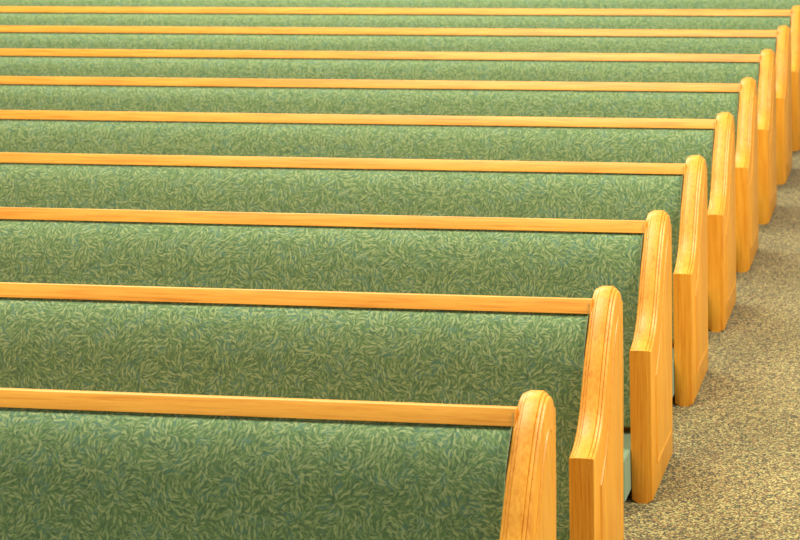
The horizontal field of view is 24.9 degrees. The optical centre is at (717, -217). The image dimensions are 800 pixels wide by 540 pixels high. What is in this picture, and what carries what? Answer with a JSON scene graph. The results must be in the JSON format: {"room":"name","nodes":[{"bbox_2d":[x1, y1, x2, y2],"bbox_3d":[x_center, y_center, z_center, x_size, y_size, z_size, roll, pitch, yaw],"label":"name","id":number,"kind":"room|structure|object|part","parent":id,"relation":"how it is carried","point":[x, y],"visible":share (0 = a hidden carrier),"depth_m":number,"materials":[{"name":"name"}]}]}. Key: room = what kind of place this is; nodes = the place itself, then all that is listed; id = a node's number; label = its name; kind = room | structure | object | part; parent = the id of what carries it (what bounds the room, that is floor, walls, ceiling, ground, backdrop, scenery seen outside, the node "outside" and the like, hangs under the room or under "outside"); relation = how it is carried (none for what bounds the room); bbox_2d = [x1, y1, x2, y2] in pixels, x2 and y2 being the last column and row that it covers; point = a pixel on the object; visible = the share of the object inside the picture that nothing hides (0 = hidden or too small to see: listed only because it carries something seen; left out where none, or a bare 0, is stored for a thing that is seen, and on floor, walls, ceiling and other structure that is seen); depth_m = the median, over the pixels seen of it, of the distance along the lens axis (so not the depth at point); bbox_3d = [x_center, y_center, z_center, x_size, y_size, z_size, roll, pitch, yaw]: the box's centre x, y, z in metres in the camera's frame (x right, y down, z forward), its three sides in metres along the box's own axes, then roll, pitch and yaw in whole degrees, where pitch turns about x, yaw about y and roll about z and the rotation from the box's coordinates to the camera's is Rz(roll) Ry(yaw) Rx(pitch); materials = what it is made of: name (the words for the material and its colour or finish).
{"room":"church","nodes":[
{"label":"church","id":0,"kind":"room"},
{"bbox_2d":[624,150,799,539],"bbox_3d":[-1.638,2.373,10.672,28.000,0.001,28.000,-1,0,8],"label":"floor","id":1,"kind":"structure","parent":0,"point":[732,472],"depth_m":6.53,"materials":[{"name":"carpet"}]},
{"bbox_2d":[0,388,555,539],"bbox_3d":[-3.983,2.015,4.687,7.153,0.874,0.571,-1,0,8],"label":"pew","id":2,"kind":"object","parent":1,"relation":"on","point":[75,464],"visible":1,"depth_m":4.37,"materials":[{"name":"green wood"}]},
{"bbox_3d":[-3.967,1.614,4.843,7.006,0.039,0.061,-1,0,8],"label":"rail","id":3,"kind":"part","parent":2,"relation":"part of","materials":[{"name":"brown wood"}]},
{"bbox_3d":[-0.473,1.968,4.257,0.072,0.874,0.462,-1,0,8],"label":"panel","id":4,"kind":"part","parent":2,"relation":"part of","materials":[{"name":"brown wood"}]},
{"bbox_2d":[0,282,623,539],"bbox_3d":[-3.860,2.006,5.578,7.153,0.874,0.571,-1,0,8],"label":"pew","id":5,"kind":"object","parent":1,"relation":"on","point":[329,345],"visible":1,"depth_m":5.28,"materials":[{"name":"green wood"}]},
{"bbox_3d":[-3.844,1.606,5.734,7.006,0.039,0.061,-1,0,8],"label":"rail","id":6,"kind":"part","parent":5,"relation":"part of","materials":[{"name":"brown wood"}]},
{"bbox_3d":[-0.350,1.959,5.149,0.072,0.874,0.462,-1,0,8],"label":"panel","id":7,"kind":"part","parent":5,"relation":"part of","materials":[{"name":"brown wood"}]},
{"bbox_2d":[0,207,672,503],"bbox_3d":[-3.735,1.998,6.484,7.153,0.874,0.571,-1,0,8],"label":"pew","id":8,"kind":"object","parent":1,"relation":"on","point":[488,256],"visible":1,"depth_m":6.21,"materials":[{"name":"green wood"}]},
{"bbox_2d":[0,219,643,427],"bbox_3d":[-3.727,1.920,6.553,6.994,0.687,0.195,-1,0,8],"label":"cushion","id":9,"kind":"object","parent":8,"relation":"on","point":[561,258],"depth_m":6.23,"materials":[{"name":"green fabric"}]},
{"bbox_3d":[-3.719,1.597,6.640,7.006,0.039,0.061,-1,0,8],"label":"rail","id":10,"kind":"part","parent":8,"relation":"part of","materials":[{"name":"brown wood"}]},
{"bbox_2d":[623,429,631,501],"bbox_3d":[-3.746,2.324,6.373,6.997,0.144,0.343,-1,0,8],"label":"seat cushion","id":11,"kind":"object","parent":8,"relation":"on","point":[627,442],"depth_m":5.81,"materials":[{"name":"green fabric"}]},
{"bbox_3d":[-0.225,1.950,6.054,0.072,0.874,0.462,-1,0,8],"label":"panel","id":12,"kind":"part","parent":8,"relation":"part of","materials":[{"name":"brown wood"}]},
{"bbox_2d":[0,152,707,406],"bbox_3d":[-3.614,1.989,7.367,7.153,0.874,0.571,-1,0,8],"label":"pew","id":13,"kind":"object","parent":1,"relation":"on","point":[359,186],"visible":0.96,"depth_m":7.13,"materials":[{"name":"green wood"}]},
{"bbox_2d":[0,162,683,342],"bbox_3d":[-3.605,1.912,7.436,6.994,0.687,0.195,-1,0,8],"label":"cushion","id":14,"kind":"object","parent":13,"relation":"on","point":[549,190],"depth_m":7.15,"materials":[{"name":"green fabric"}]},
{"bbox_3d":[-3.597,1.588,7.523,7.006,0.039,0.061,-1,0,8],"label":"rail","id":15,"kind":"part","parent":13,"relation":"part of","materials":[{"name":"brown wood"}]},
{"bbox_2d":[672,345,674,397],"bbox_3d":[-3.624,2.315,7.257,6.997,0.144,0.343,-1,0,8],"label":"seat cushion","id":16,"kind":"object","parent":13,"relation":"on","point":[673,352],"depth_m":6.72,"materials":[{"name":"green fabric"}]},
{"bbox_3d":[-0.104,1.942,6.938,0.072,0.874,0.462,-1,0,8],"label":"panel","id":17,"kind":"part","parent":13,"relation":"part of","materials":[{"name":"brown wood"}]},
{"bbox_2d":[0,110,735,331],"bbox_3d":[-3.491,1.980,8.253,7.153,0.874,0.571,-1,0,8],"label":"pew","id":18,"kind":"object","parent":1,"relation":"on","point":[496,138],"visible":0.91,"depth_m":8.05,"materials":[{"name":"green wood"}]},
{"bbox_2d":[0,119,714,207],"bbox_3d":[-3.483,1.903,8.322,6.994,0.687,0.195,-1,0,8],"label":"cushion","id":19,"kind":"object","parent":18,"relation":"on","point":[557,140],"depth_m":8.07,"materials":[{"name":"green fabric"}]},
{"bbox_3d":[-3.475,1.580,8.409,7.006,0.039,0.061,-1,0,8],"label":"rail","id":20,"kind":"part","parent":18,"relation":"part of","materials":[{"name":"brown wood"}]},
{"bbox_3d":[0.018,1.933,7.823,0.072,0.874,0.462,-1,0,8],"label":"panel","id":21,"kind":"part","parent":18,"relation":"part of","materials":[{"name":"brown wood"}]},
{"bbox_2d":[0,76,758,272],"bbox_3d":[-3.369,1.972,9.144,7.153,0.874,0.571,-1,0,8],"label":"pew","id":22,"kind":"object","parent":1,"relation":"on","point":[122,94],"visible":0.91,"depth_m":8.98,"materials":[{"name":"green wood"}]},
{"bbox_2d":[0,84,739,154],"bbox_3d":[-3.360,1.895,9.213,6.994,0.687,0.195,-1,0,8],"label":"cushion","id":23,"kind":"object","parent":22,"relation":"on","point":[659,101],"depth_m":9.00,"materials":[{"name":"green fabric"}]},
{"bbox_3d":[-3.352,1.571,9.300,7.006,0.039,0.061,-1,0,8],"label":"rail","id":24,"kind":"part","parent":22,"relation":"part of","materials":[{"name":"brown wood"}]},
{"bbox_3d":[0.141,1.925,8.715,0.072,0.874,0.462,-1,0,8],"label":"panel","id":25,"kind":"part","parent":22,"relation":"part of","materials":[{"name":"brown wood"}]},
{"bbox_2d":[0,48,776,223],"bbox_3d":[-3.246,1.963,10.036,7.153,0.874,0.571,-1,0,8],"label":"pew","id":26,"kind":"object","parent":1,"relation":"on","point":[245,64],"visible":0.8,"depth_m":9.91,"materials":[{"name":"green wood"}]},
{"bbox_2d":[0,56,759,99],"bbox_3d":[-3.237,1.886,10.105,6.994,0.687,0.195,-1,0,8],"label":"cushion","id":27,"kind":"object","parent":26,"relation":"on","point":[636,69],"depth_m":9.93,"materials":[{"name":"green fabric"}]},
{"bbox_3d":[-3.229,1.563,10.192,7.006,0.039,0.061,-1,0,8],"label":"rail","id":28,"kind":"part","parent":26,"relation":"part of","materials":[{"name":"brown wood"}]},
{"bbox_3d":[0.264,1.916,9.607,0.072,0.874,0.462,-1,0,8],"label":"panel","id":29,"kind":"part","parent":26,"relation":"part of","materials":[{"name":"brown wood"}]},
{"bbox_2d":[0,25,791,184],"bbox_3d":[-3.123,1.955,10.927,7.153,0.874,0.571,-1,0,8],"label":"pew","id":30,"kind":"object","parent":1,"relation":"on","point":[642,41],"visible":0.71,"depth_m":10.84,"materials":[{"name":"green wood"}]},
{"bbox_2d":[0,32,776,57],"bbox_3d":[-3.114,1.878,10.996,6.994,0.687,0.195,-1,0,8],"label":"cushion","id":31,"kind":"object","parent":30,"relation":"on","point":[515,42],"depth_m":10.85,"materials":[{"name":"green fabric"}]},
{"bbox_3d":[-3.107,1.554,11.084,7.006,0.039,0.061,-1,0,8],"label":"rail","id":32,"kind":"part","parent":30,"relation":"part of","materials":[{"name":"brown wood"}]},
{"bbox_3d":[0.387,1.908,10.498,0.072,0.874,0.462,-1,0,8],"label":"panel","id":33,"kind":"part","parent":30,"relation":"part of","materials":[{"name":"brown wood"}]},
{"bbox_2d":[0,5,799,150],"bbox_3d":[-3.000,1.946,11.819,7.153,0.874,0.571,-1,0,8],"label":"pew","id":34,"kind":"object","parent":1,"relation":"on","point":[491,18],"visible":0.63,"depth_m":11.79,"materials":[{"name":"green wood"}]},
{"bbox_2d":[0,12,790,29],"bbox_3d":[-2.991,1.869,11.888,6.994,0.687,0.195,-1,0,8],"label":"cushion","id":35,"kind":"object","parent":34,"relation":"on","point":[491,20],"depth_m":11.78,"materials":[{"name":"green fabric"}]},
{"bbox_3d":[-2.984,1.546,11.975,7.006,0.039,0.061,-1,0,8],"label":"rail","id":36,"kind":"part","parent":34,"relation":"part of","materials":[{"name":"brown wood"}]},
{"bbox_3d":[0.510,1.899,11.390,0.072,0.874,0.462,-1,0,8],"label":"panel","id":37,"kind":"part","parent":34,"relation":"part of","materials":[{"name":"brown wood"}]},
{"bbox_2d":[0,0,799,9],"bbox_3d":[-2.877,1.938,12.710,7.153,0.874,0.571,-1,0,8],"label":"pew","id":38,"kind":"object","parent":1,"relation":"on","point":[505,4],"visible":0.02,"depth_m":12.68,"materials":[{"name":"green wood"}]}
]}

